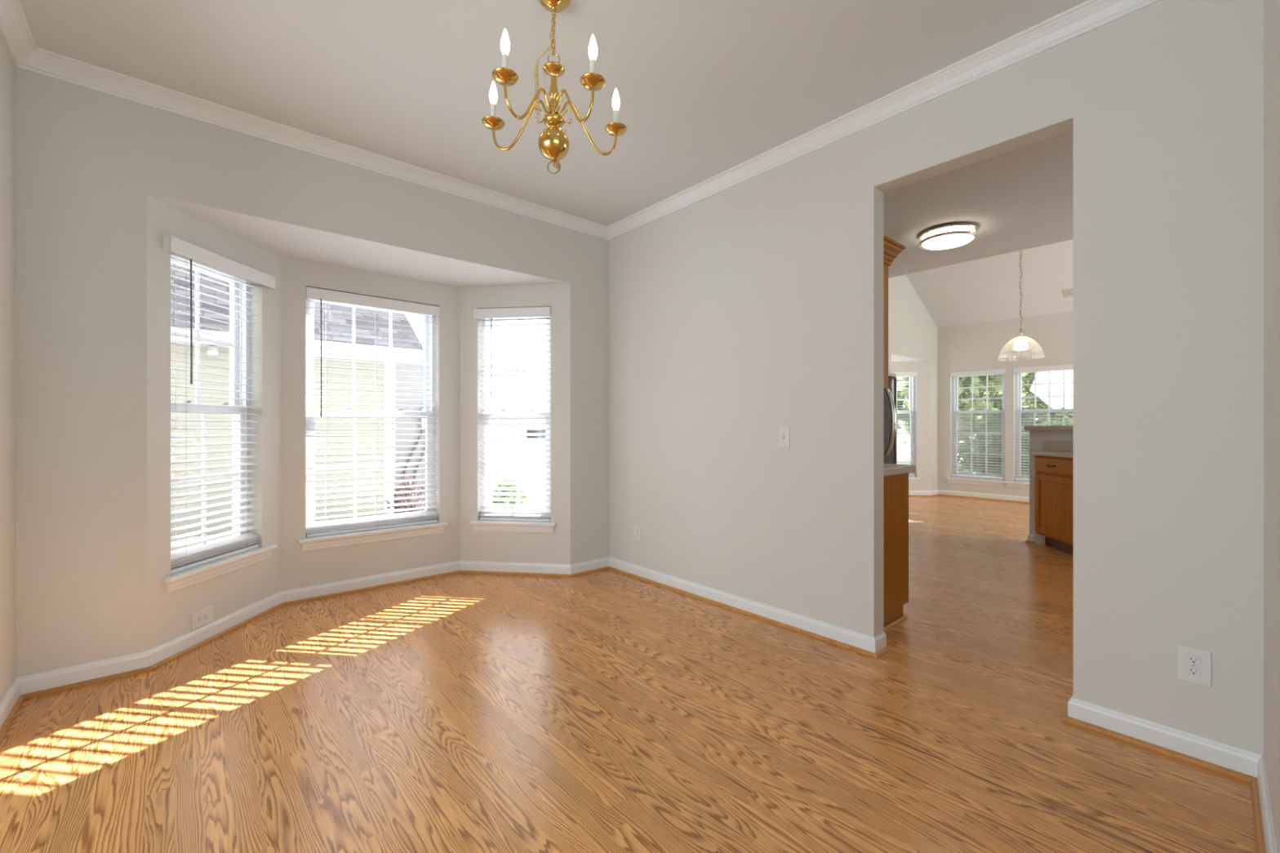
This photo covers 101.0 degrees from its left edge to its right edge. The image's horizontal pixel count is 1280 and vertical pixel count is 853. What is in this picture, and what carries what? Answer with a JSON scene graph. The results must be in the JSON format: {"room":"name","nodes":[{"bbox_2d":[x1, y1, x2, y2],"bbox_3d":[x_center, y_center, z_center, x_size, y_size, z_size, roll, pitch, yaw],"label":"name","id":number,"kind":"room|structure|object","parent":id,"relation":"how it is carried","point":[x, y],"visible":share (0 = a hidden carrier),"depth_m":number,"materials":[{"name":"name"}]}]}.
{"room":"dining room","nodes":[
{"label":"dining room","id":0,"kind":"room"},
{"bbox_2d":[0,33,16,701],"bbox_3d":[-1.493,-0.217,0.826,0.120,2.755,3.600,0,0,-41],"label":"wall","id":1,"kind":"structure","parent":0,"point":[7,67],"depth_m":2.11,"materials":[{"name":"white paint"}]},
{"bbox_2d":[0,677,20,728],"bbox_3d":[-2.345,1.104,1.907,0.014,0.092,0.850,0,0,-41],"label":"baseboard","id":2,"kind":"structure","parent":1,"relation":"attached to","point":[12,695],"depth_m":2.09,"materials":[{"name":"white paint"}]},
{"bbox_2d":[0,694,25,742],"bbox_3d":[-2.329,1.141,1.911,0.015,0.019,0.836,0,0,-41],"label":"trim","id":3,"kind":"structure","parent":1,"relation":"attached to","point":[5,726],"depth_m":2.06,"materials":[{"name":"brown wood"}]},
{"bbox_2d":[0,0,36,67],"bbox_3d":[-1.423,-1.554,0.887,0.066,0.082,3.600,0,0,-41],"label":"trim","id":4,"kind":"structure","parent":1,"relation":"attached to","point":[15,31],"depth_m":2.07,"materials":[{"name":"white paint"}]},
{"bbox_2d":[146,193,280,650],"bbox_3d":[-2.397,0.025,2.940,0.160,2.250,0.902,0,0,1],"label":"wall","id":5,"kind":"structure","parent":0,"point":[169,615],"depth_m":2.72,"materials":[{"name":"white paint"}]},
{"bbox_2d":[191,605,213,630],"bbox_3d":[-2.316,1.013,2.795,0.008,0.086,0.132,0,0,1],"label":"wall outlet","id":6,"kind":"object","parent":5,"relation":"attached to","point":[201,618],"visible":1,"depth_m":2.79,"materials":[{"name":"white plastic"}]},
{"bbox_2d":[198,615,202,622],"bbox_3d":[-2.313,1.013,2.775,0.002,0.034,0.025,0,0,1],"label":"receptacle","id":7,"kind":"object","parent":6,"relation":"attached to","point":[200,617],"depth_m":2.77,"materials":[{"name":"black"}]},
{"bbox_2d":[204,613,208,619],"bbox_3d":[-2.313,1.013,2.814,0.018,0.036,0.020,0,0,-41],"label":"receptacle","id":8,"kind":"object","parent":6,"relation":"attached to","point":[206,615],"depth_m":2.81,"materials":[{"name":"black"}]},
{"bbox_2d":[146,591,282,666],"bbox_3d":[-2.311,1.104,2.935,0.014,0.092,0.908,0,0,1],"label":"baseboard","id":9,"kind":"structure","parent":5,"relation":"attached to","point":[159,653],"depth_m":2.83,"materials":[{"name":"white paint"}]},
{"bbox_2d":[149,603,283,671],"bbox_3d":[-2.296,1.141,2.929,0.015,0.019,0.909,0,0,1],"label":"trim","id":10,"kind":"structure","parent":5,"relation":"attached to","point":[197,646],"depth_m":2.82,"materials":[{"name":"brown wood"}]},
{"bbox_2d":[164,255,277,593],"bbox_3d":[-2.379,-0.056,2.943,0.196,1.748,0.742,0,0,1],"label":"window","id":11,"kind":"structure","parent":5,"relation":"in","point":[205,571],"depth_m":3.16,"materials":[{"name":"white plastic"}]},
{"bbox_2d":[163,235,275,573],"bbox_3d":[-2.332,-0.098,2.930,0.108,1.667,0.719,0,0,1],"label":"window blind","id":12,"kind":"object","parent":11,"relation":"attached to","point":[188,558],"visible":0.88,"depth_m":2.86,"materials":[{"name":"white plastic"}]},
{"bbox_2d":[16,67,608,677],"bbox_3d":[-1.490,-0.217,3.314,3.150,2.755,0.150,0,0,-41],"label":"wall","id":13,"kind":"structure","parent":0,"point":[88,161],"depth_m":2.42,"materials":[{"name":"white paint"}]},
{"bbox_2d":[17,650,148,694],"bbox_3d":[-2.470,1.104,2.352,0.409,0.092,0.014,0,0,-41],"label":"baseboard","id":14,"kind":"structure","parent":13,"relation":"attached to","point":[38,682],"depth_m":2.34,"materials":[{"name":"white paint"}]},
{"bbox_2d":[21,666,150,699],"bbox_3d":[-2.453,1.141,2.348,0.402,0.019,0.015,0,0,-41],"label":"trim","id":15,"kind":"structure","parent":13,"relation":"attached to","point":[33,695],"depth_m":2.34,"materials":[{"name":"brown wood"}]},
{"bbox_2d":[17,47,608,240],"bbox_3d":[-1.420,-1.554,3.232,3.150,0.082,0.066,0,0,-41],"label":"trim","id":16,"kind":"structure","parent":13,"relation":"attached to","point":[41,61],"depth_m":2.78,"materials":[{"name":"white paint"}]},
{"bbox_2d":[570,566,608,577],"bbox_3d":[-0.390,1.141,4.144,0.371,0.019,0.015,0,0,-41],"label":"trim","id":17,"kind":"structure","parent":13,"relation":"attached to","point":[605,567],"depth_m":4.13,"materials":[{"name":"brown wood"}]},
{"bbox_2d":[570,556,608,574],"bbox_3d":[-0.391,1.104,4.162,0.378,0.092,0.014,0,0,-41],"label":"baseboard","id":18,"kind":"structure","parent":13,"relation":"attached to","point":[586,566],"depth_m":4.15,"materials":[{"name":"white paint"}]},
{"bbox_2d":[147,193,568,287],"bbox_3d":[-1.690,-1.249,3.566,2.575,0.302,0.788,0,0,-41],"label":"ceiling","id":19,"kind":"structure","parent":0,"point":[282,238],"depth_m":3.36,"materials":[{"name":"white paint"}]},
{"bbox_2d":[280,255,460,591],"bbox_3d":[-1.917,0.025,3.837,1.179,2.250,0.160,0,0,-41],"label":"wall","id":20,"kind":"structure","parent":0,"point":[299,568],"depth_m":3.66,"materials":[{"name":"white paint"}]},
{"bbox_2d":[280,560,460,602],"bbox_3d":[-1.860,1.104,3.771,1.179,0.092,0.014,0,0,-41],"label":"baseboard","id":21,"kind":"structure","parent":20,"relation":"attached to","point":[299,593],"depth_m":3.71,"materials":[{"name":"white paint"}]},
{"bbox_2d":[282,570,459,606],"bbox_3d":[-1.851,1.141,3.760,1.166,0.019,0.015,0,0,-41],"label":"trim","id":22,"kind":"structure","parent":20,"relation":"attached to","point":[375,587],"depth_m":3.70,"materials":[{"name":"brown wood"}]},
{"bbox_2d":[297,297,448,551],"bbox_3d":[-1.910,-0.056,3.819,0.980,1.748,0.196,0,0,-41],"label":"window","id":23,"kind":"structure","parent":20,"relation":"in","point":[313,543],"depth_m":3.80,"materials":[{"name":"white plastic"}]},
{"bbox_2d":[306,286,439,537],"bbox_3d":[-1.892,-0.093,3.790,0.876,1.658,0.079,0,0,-41],"label":"window blind","id":24,"kind":"object","parent":23,"relation":"attached to","point":[311,292],"visible":0.89,"depth_m":3.76,"materials":[{"name":"white plastic"}]},
{"bbox_2d":[460,283,570,564],"bbox_3d":[-0.967,0.025,4.184,0.894,2.250,0.160,0,0,8],"label":"wall","id":25,"kind":"structure","parent":0,"point":[554,548],"depth_m":4.11,"materials":[{"name":"white paint"}]},
{"bbox_2d":[469,308,555,533],"bbox_3d":[-0.977,-0.056,4.168,0.688,1.748,0.196,0,0,8],"label":"window","id":26,"kind":"structure","parent":25,"relation":"in","point":[479,525],"depth_m":4.20,"materials":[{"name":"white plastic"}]},
{"bbox_2d":[473,306,551,521],"bbox_3d":[-0.994,-0.093,4.135,0.623,1.658,0.081,0,0,7],"label":"window blind","id":27,"kind":"object","parent":26,"relation":"attached to","point":[490,513],"visible":0.87,"depth_m":4.14,"materials":[{"name":"white plastic"}]},
{"bbox_2d":[460,560,570,574],"bbox_3d":[-0.975,1.104,4.098,0.900,0.092,0.014,0,0,8],"label":"baseboard","id":28,"kind":"structure","parent":25,"relation":"attached to","point":[545,568],"depth_m":4.09,"materials":[{"name":"white paint"}]},
{"bbox_2d":[459,570,571,577],"bbox_3d":[-0.970,1.141,4.082,0.901,0.019,0.015,0,0,8],"label":"trim","id":29,"kind":"structure","parent":25,"relation":"attached to","point":[460,571],"depth_m":4.08,"materials":[{"name":"brown wood"}]},
{"bbox_2d":[18,0,1087,278],"bbox_3d":[1.317,-1.655,0.057,9.410,0.120,8.750,0,0,-41],"label":"ceiling","id":30,"kind":"structure","parent":0,"point":[705,88],"depth_m":2.41,"materials":[{"name":"white paint"}]},
{"bbox_2d":[481,0,626,173],"bbox_3d":[-0.303,-1.264,1.932,0.552,0.661,0.529,0,0,-41],"label":"chandelier","id":31,"kind":"object","parent":30,"relation":"hanging from","point":[553,144],"visible":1,"depth_m":1.93,"materials":[{"name":"gold metal"}]},
{"bbox_2d":[919,222,977,250],"bbox_3d":[2.513,-1.546,4.312,0.414,0.098,0.414,0,0,-41],"label":"ceiling light","id":32,"kind":"object","parent":30,"relation":"attached to","point":[953,235],"visible":1,"depth_m":4.22,"materials":[{"name":"white glass"}]},
{"bbox_2d":[0,495,1257,852],"bbox_3d":[2.652,1.210,1.563,13.400,0.120,9.270,0,0,-41],"label":"floor","id":33,"kind":"structure","parent":0,"point":[606,711],"depth_m":1.95,"materials":[{"name":"brown wood"}]},
{"bbox_2d":[884,372,897,463],"bbox_3d":[2.461,0.278,6.062,0.900,1.745,0.832,0,0,-41],"label":"refrigerator","id":34,"kind":"object","parent":33,"relation":"on","point":[890,393],"visible":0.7,"depth_m":5.96,"materials":[{"name":"silver metal"}]},
{"bbox_2d":[884,473,908,631],"bbox_3d":[1.130,0.715,3.349,0.630,0.871,0.916,0,0,-41],"label":"base cabinet","id":35,"kind":"object","parent":33,"relation":"on","point":[895,486],"visible":0.21,"depth_m":3.08,"materials":[{"name":"brown wood"}]},
{"bbox_2d":[1035,454,1073,554],"bbox_3d":[3.886,0.714,4.718,0.625,0.872,0.700,0,0,-41],"label":"base cabinet","id":36,"kind":"object","parent":33,"relation":"on","point":[1054,475],"visible":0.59,"depth_m":4.88,"materials":[{"name":"brown wood"}]},
{"bbox_3d":[0.440,0.714,4.113,0.592,0.871,1.139,0,0,-41],"label":"base cabinet","id":37,"kind":"object","parent":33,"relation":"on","visible":0},
{"bbox_2d":[884,463,915,476],"bbox_3d":[0.758,0.256,3.784,0.637,0.044,2.083,0,0,-41],"label":"countertop","id":38,"kind":"structure","parent":37,"relation":"on","point":[890,469],"depth_m":3.08,"materials":[{"name":"beige stone"}]},
{"bbox_3d":[4.926,0.714,3.522,0.625,0.872,2.440,0,0,-41],"label":"base cabinet","id":39,"kind":"object","parent":33,"relation":"on","visible":0},
{"bbox_2d":[1031,450,1073,457],"bbox_3d":[4.674,0.257,3.793,0.660,0.040,3.180,0,0,-41],"label":"countertop","id":40,"kind":"structure","parent":39,"relation":"on","point":[1058,454],"depth_m":4.91,"materials":[{"name":"beige stone"}]},
{"bbox_2d":[888,298,891,371],"bbox_3d":[2.366,-1.070,6.126,0.960,0.840,0.670,0,0,-41],"label":"wall","id":41,"kind":"structure","parent":0,"point":[889,300],"depth_m":6.17,"materials":[{"name":"white paint"}]},
{"bbox_2d":[888,361,930,490],"bbox_3d":[4.342,0.043,8.805,0.899,2.215,0.160,0,0,7],"label":"wall","id":42,"kind":"structure","parent":0,"point":[922,381],"depth_m":8.69,"materials":[{"name":"white paint"}]},
{"bbox_2d":[896,376,919,483],"bbox_3d":[4.271,0.014,8.796,0.690,1.828,0.196,0,0,7],"label":"window","id":43,"kind":"structure","parent":42,"relation":"in","point":[901,420],"depth_m":8.84,"materials":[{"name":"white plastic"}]},
{"bbox_2d":[892,371,917,477],"bbox_3d":[4.266,-0.028,8.762,0.610,1.747,0.080,0,0,7],"label":"window blind","id":44,"kind":"object","parent":43,"relation":"attached to","point":[898,374],"visible":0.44,"depth_m":8.74,"materials":[{"name":"white plastic"}]},
{"bbox_2d":[908,490,931,495],"bbox_3d":[4.334,1.103,8.718,0.906,0.095,0.014,0,0,7],"label":"baseboard","id":45,"kind":"structure","parent":42,"relation":"attached to","point":[910,492],"depth_m":8.68,"materials":[{"name":"white paint"}]},
{"bbox_2d":[908,495,932,497],"bbox_3d":[4.336,1.141,8.703,0.912,0.019,0.015,0,0,7],"label":"trim","id":46,"kind":"structure","parent":42,"relation":"attached to","point":[908,495],"depth_m":8.66,"materials":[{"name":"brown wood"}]},
{"bbox_2d":[891,353,928,362],"bbox_3d":[3.624,-1.207,8.191,2.570,0.286,0.788,0,0,-41],"label":"ceiling","id":47,"kind":"structure","parent":0,"point":[895,358],"depth_m":8.38,"materials":[{"name":"white paint"}]},
{"bbox_2d":[888,274,937,490],"bbox_3d":[3.522,-1.292,7.676,4.080,4.883,0.150,0,0,-41],"label":"wall","id":48,"kind":"structure","parent":0,"point":[913,331],"depth_m":8.25,"materials":[{"name":"white paint"}]},
{"bbox_2d":[931,488,937,495],"bbox_3d":[4.890,1.103,8.758,0.296,0.095,0.014,0,0,-41],"label":"baseboard","id":49,"kind":"structure","parent":48,"relation":"attached to","point":[934,491],"depth_m":8.76,"materials":[{"name":"white paint"}]},
{"bbox_2d":[608,0,1263,755],"bbox_3d":[0.957,-0.217,2.984,0.110,2.755,3.560,0,0,-41],"label":"wall","id":50,"kind":"structure","parent":0,"point":[751,308],"depth_m":2.06,"materials":[{"name":"white paint"}]},
{"bbox_2d":[634,524,640,541],"bbox_3d":[-0.019,0.810,4.015,0.008,0.115,0.072,0,0,-41],"label":"wall outlet","id":51,"kind":"object","parent":50,"relation":"attached to","point":[637,528],"visible":1,"depth_m":4.01,"materials":[{"name":"white plastic"}]},
{"bbox_2d":[608,556,875,653],"bbox_3d":[0.460,1.104,3.461,0.014,0.092,2.189,0,0,-41],"label":"baseboard","id":52,"kind":"structure","parent":50,"relation":"attached to","point":[854,638],"depth_m":3.17,"materials":[{"name":"white paint"}]},
{"bbox_2d":[608,566,876,658],"bbox_3d":[0.459,1.141,3.440,0.015,0.019,2.190,0,0,-41],"label":"trim","id":53,"kind":"structure","parent":50,"relation":"attached to","point":[865,652],"depth_m":3.16,"materials":[{"name":"brown wood"}]},
{"bbox_2d":[778,426,789,448],"bbox_3d":[0.826,0.062,3.036,0.020,0.120,0.072,0,0,-41],"label":"switch plate","id":54,"kind":"object","parent":50,"relation":"attached to","point":[784,432],"visible":1,"depth_m":3.04,"materials":[{"name":"white plastic"}]},
{"bbox_2d":[873,631,886,653],"bbox_3d":[1.216,1.104,2.676,0.124,0.092,0.014,0,0,-41],"label":"baseboard","id":55,"kind":"object","parent":50,"relation":"attached to","point":[880,639],"visible":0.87,"depth_m":2.67,"materials":[{"name":"white paint"}]},
{"bbox_2d":[875,646,888,658],"bbox_3d":[1.219,1.141,2.661,0.139,0.019,0.015,0,0,-41],"label":"trim","id":56,"kind":"structure","parent":50,"relation":"attached to","point":[885,650],"depth_m":2.66,"materials":[{"name":"brown wood"}]},
{"bbox_2d":[607,0,1161,239],"bbox_3d":[0.851,-1.554,2.972,0.066,0.082,3.440,0,0,-41],"label":"trim","id":57,"kind":"structure","parent":50,"relation":"attached to","point":[1083,18],"depth_m":2.47,"materials":[{"name":"white paint"}]},
{"bbox_2d":[884,235,905,388],"bbox_3d":[1.070,-0.624,3.231,0.382,0.808,0.917,0,0,-41],"label":"upper cabinet","id":58,"kind":"object","parent":50,"relation":"attached to","point":[892,248],"visible":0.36,"depth_m":2.99,"materials":[{"name":"brown wood"}]},
{"bbox_2d":[1062,715,1255,783],"bbox_3d":[1.817,1.141,1.879,0.015,0.019,0.495,0,0,-41],"label":"trim","id":59,"kind":"structure","parent":50,"relation":"attached to","point":[1228,772],"depth_m":1.85,"materials":[{"name":"brown wood"}]},
{"bbox_2d":[1067,697,1263,777],"bbox_3d":[1.838,1.104,1.878,0.014,0.092,0.494,0,0,-41],"label":"baseboard","id":60,"kind":"structure","parent":50,"relation":"attached to","point":[1242,761],"depth_m":1.85,"materials":[{"name":"white paint"}]},
{"bbox_2d":[1176,644,1211,687],"bbox_3d":[1.900,0.820,1.810,0.008,0.122,0.082,0,0,-41],"label":"wall outlet","id":61,"kind":"object","parent":50,"relation":"attached to","point":[1193,665],"visible":1,"depth_m":1.81,"materials":[{"name":"white plastic"}]},
{"bbox_2d":[1186,666,1201,675],"bbox_3d":[1.898,0.840,1.808,0.002,0.027,0.036,0,0,-41],"label":"receptacle","id":62,"kind":"object","parent":61,"relation":"attached to","point":[1190,671],"depth_m":1.81,"materials":[{"name":"white plastic"}]},
{"bbox_2d":[1186,655,1201,664],"bbox_3d":[1.898,0.800,1.808,0.002,0.027,0.036,0,0,-41],"label":"receptacle","id":63,"kind":"object","parent":61,"relation":"attached to","point":[1190,660],"depth_m":1.81,"materials":[{"name":"white plastic"}]},
{"bbox_2d":[906,239,1073,328],"bbox_3d":[5.580,-2.711,5.357,4.100,2.323,6.350,0,0,-41],"label":"ceiling","id":64,"kind":"structure","parent":0,"point":[984,290],"depth_m":7.62,"materials":[{"name":"white paint"}]},
{"bbox_2d":[999,249,1043,355],"bbox_3d":[4.476,-1.808,6.199,0.449,2.013,0.449,0,0,-41],"label":"pendant light","id":65,"kind":"object","parent":64,"relation":"hanging from","point":[1020,345],"visible":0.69,"depth_m":6.19,"materials":[{"name":"white glass"}]},
{"bbox_2d":[1062,288,1073,297],"bbox_3d":[5.991,-1.836,7.166,0.153,0.087,0.360,0,0,-41],"label":"ceiling vent","id":66,"kind":"object","parent":64,"relation":"in","point":[1068,292],"visible":0.38,"depth_m":7.25,"materials":[{"name":"grey metal"}]},
{"bbox_2d":[937,311,1073,497],"bbox_3d":[7.093,-0.260,6.574,0.160,2.820,6.200,0,0,-41],"label":"wall","id":67,"kind":"structure","parent":0,"point":[975,346],"depth_m":8.21,"materials":[{"name":"white paint"}]},
{"bbox_2d":[943,469,948,476],"bbox_3d":[5.082,0.775,8.755,0.008,0.115,0.072,0,0,-41],"label":"wall outlet","id":68,"kind":"object","parent":67,"relation":"attached to","point":[945,471],"visible":1,"depth_m":8.76,"materials":[{"name":"white plastic"}]},
{"bbox_2d":[946,373,1004,486],"bbox_3d":[5.409,0.019,8.481,0.196,1.818,0.814,0,0,-41],"label":"window","id":69,"kind":"structure","parent":67,"relation":"in","point":[956,414],"depth_m":8.54,"materials":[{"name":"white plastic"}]},
{"bbox_2d":[950,368,1004,481],"bbox_3d":[5.400,-0.022,8.440,0.080,1.737,0.764,0,0,-41],"label":"window blind","id":70,"kind":"object","parent":69,"relation":"attached to","point":[990,372],"visible":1,"depth_m":8.40,"materials":[{"name":"white plastic"}]},
{"bbox_2d":[937,489,1029,502],"bbox_3d":[6.994,1.103,6.555,0.014,0.095,6.100,0,0,-41],"label":"baseboard","id":71,"kind":"structure","parent":67,"relation":"attached to","point":[1024,499],"depth_m":8.33,"materials":[{"name":"white paint"}]},
{"bbox_2d":[938,493,1029,503],"bbox_3d":[6.988,1.141,6.540,0.015,0.019,6.086,0,0,-41],"label":"trim","id":72,"kind":"structure","parent":67,"relation":"attached to","point":[939,494],"depth_m":8.31,"materials":[{"name":"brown wood"}]},
{"bbox_2d":[1004,368,1073,488],"bbox_3d":[6.001,0.019,7.801,0.196,1.818,0.985,0,0,-41],"label":"window","id":73,"kind":"structure","parent":67,"relation":"in","point":[1020,414],"depth_m":8.02,"materials":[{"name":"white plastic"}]},
{"bbox_2d":[1013,364,1073,483],"bbox_3d":[5.995,-0.022,7.756,0.080,1.737,0.825,0,0,-41],"label":"window blind","id":74,"kind":"object","parent":73,"relation":"attached to","point":[1067,366],"visible":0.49,"depth_m":7.83,"materials":[{"name":"white plastic"}]},
{"bbox_2d":[1029,430,1073,544],"bbox_3d":[4.955,0.595,4.056,0.110,1.111,3.207,0,0,-41],"label":"wall","id":75,"kind":"structure","parent":0,"point":[1036,437],"depth_m":5.20,"materials":[{"name":"white paint"}]},
{"bbox_2d":[1025,540,1034,543],"bbox_3d":[3.850,1.141,5.210,0.015,0.019,0.072,0,0,-41],"label":"trim","id":76,"kind":"structure","parent":75,"relation":"attached to","point":[1026,541],"depth_m":5.21,"materials":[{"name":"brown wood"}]},
{"bbox_2d":[1027,533,1035,543],"bbox_3d":[3.866,1.107,5.214,0.014,0.085,0.057,0,0,-41],"label":"baseboard","id":77,"kind":"structure","parent":75,"relation":"attached to","point":[1031,537],"depth_m":5.21,"materials":[{"name":"white paint"}]},
{"bbox_2d":[1024,425,1073,431],"bbox_3d":[5.006,0.015,4.120,0.390,0.046,3.238,0,0,-41],"label":"countertop","id":78,"kind":"structure","parent":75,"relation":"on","point":[1067,428],"depth_m":5.06,"materials":[{"name":"beige laminate"}]},
{"bbox_2d":[1042,440,1073,451],"bbox_3d":[4.941,0.187,3.973,0.019,0.098,3.100,0,0,-41],"label":"backsplash","id":79,"kind":"structure","parent":75,"relation":"attached to","point":[1053,446],"depth_m":5.04,"materials":[{"name":"beige tile"}]},
{"bbox_2d":[1263,0,1279,852],"bbox_3d":[1.485,-0.223,1.139,1.520,2.745,0.120,0,0,-42],"label":"wall","id":80,"kind":"structure","parent":0,"point":[1271,7],"depth_m":1.46,"materials":[{"name":"white paint"}]},
{"bbox_2d":[1250,777,1266,852],"bbox_3d":[1.425,1.141,1.194,1.507,0.019,0.015,0,0,-42],"label":"trim","id":81,"kind":"structure","parent":80,"relation":"attached to","point":[1259,833],"depth_m":1.53,"materials":[{"name":"brown wood"}]},
{"bbox_2d":[1257,755,1277,852],"bbox_3d":[1.440,1.104,1.188,1.520,0.092,0.014,0,0,-42],"label":"baseboard","id":82,"kind":"structure","parent":80,"relation":"attached to","point":[1270,844],"depth_m":1.48,"materials":[{"name":"white paint"}]},
{"label":"outside","id":83,"kind":"structure","parent":0,"visible":0},
{"bbox_2d":[170,463,545,552],"bbox_3d":[-2.557,1.600,22.171,100.000,0.200,90.000,0,0,-41],"label":"ground","id":84,"kind":"structure","parent":83,"point":[188,539],"depth_m":11.27,"materials":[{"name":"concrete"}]},
{"bbox_2d":[170,262,423,537],"bbox_3d":[-10.722,-1.440,8.019,11.900,5.880,8.430,0,0,-41],"label":"house","id":85,"kind":"structure","parent":84,"relation":"on","point":[181,340],"depth_m":8.16,"materials":[{"name":"beige"}]},
{"bbox_2d":[206,345,219,355],"bbox_3d":[-5.796,-1.035,7.156,0.140,0.130,0.136,0,0,-41],"label":"lamp","id":86,"kind":"object","parent":85,"relation":"attached to","point":[211,347],"depth_m":7.12,"materials":[{"name":"grey"}]},
{"bbox_2d":[382,473,425,515],"bbox_3d":[-2.720,0.939,6.171,0.515,0.802,0.562,0,0,-11],"label":"shrub","id":87,"kind":"object","parent":84,"relation":"on","point":[410,483],"visible":0.35,"depth_m":6.04,"materials":[{"name":"red plant"}]},
{"bbox_2d":[391,361,532,503],"bbox_3d":[-5.628,0.075,13.148,3.480,2.850,5.580,0,0,-41],"label":"neighboring house","id":88,"kind":"structure","parent":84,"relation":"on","point":[394,367],"depth_m":10.62,"materials":[{"name":"white"}]},
{"bbox_2d":[402,408,425,484],"bbox_3d":[-4.407,0.576,10.472,0.592,1.851,0.219,0,0,-41],"label":"garden hose","id":89,"kind":"object","parent":88,"relation":"attached to","point":[421,420],"visible":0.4,"depth_m":10.50,"materials":[{"name":"grey"}]},
{"bbox_2d":[491,480,528,508],"bbox_3d":[-1.695,1.028,6.450,0.691,0.814,0.516,0,0,-21],"label":"shrub","id":90,"kind":"object","parent":84,"relation":"on","point":[498,486],"visible":0.12,"depth_m":6.43,"materials":[{"name":"green plant"}]},
{"bbox_2d":[526,430,545,460],"bbox_3d":[-3.585,0.760,17.564,4.500,1.480,1.860,0,0,-10],"label":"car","id":91,"kind":"object","parent":84,"relation":"on","point":[527,431],"visible":0.02,"depth_m":16.72,"materials":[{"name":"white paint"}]},
{"bbox_2d":[897,373,1002,410],"bbox_3d":[8.027,-2.522,13.889,3.963,8.051,3.150,0,0,-41],"label":"tree","id":92,"kind":"object","parent":84,"relation":"on","point":[963,380],"visible":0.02,"depth_m":12.80,"materials":[{"name":"green plant"}]},
{"bbox_2d":[896,376,1031,410],"bbox_3d":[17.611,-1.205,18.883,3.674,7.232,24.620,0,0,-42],"label":"tree","id":93,"kind":"object","parent":84,"relation":"on","point":[900,403],"visible":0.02,"depth_m":22.50,"materials":[{"name":"green plant"}]},
{"bbox_2d":[998,403,1051,409],"bbox_3d":[8.784,0.507,10.158,1.596,2.050,6.190,0,0,-41],"label":"hedge","id":94,"kind":"object","parent":84,"relation":"on","point":[1031,405],"visible":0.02,"depth_m":10.98,"materials":[{"name":"green plant"}]},
{"bbox_2d":[1022,372,1052,409],"bbox_3d":[13.224,-2.055,15.935,3.703,7.118,3.383,0,0,-41],"label":"tree","id":95,"kind":"object","parent":84,"relation":"on","point":[1025,379],"visible":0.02,"depth_m":16.75,"materials":[{"name":"green plant"}]},
{"bbox_2d":[1030,369,1073,408],"bbox_3d":[7.790,0.023,9.143,1.092,2.954,1.624,0,0,-41],"label":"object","id":96,"kind":"object","parent":84,"relation":"on","point":[1068,401],"visible":0.05,"depth_m":9.26,"materials":[{"name":"white fabric"}]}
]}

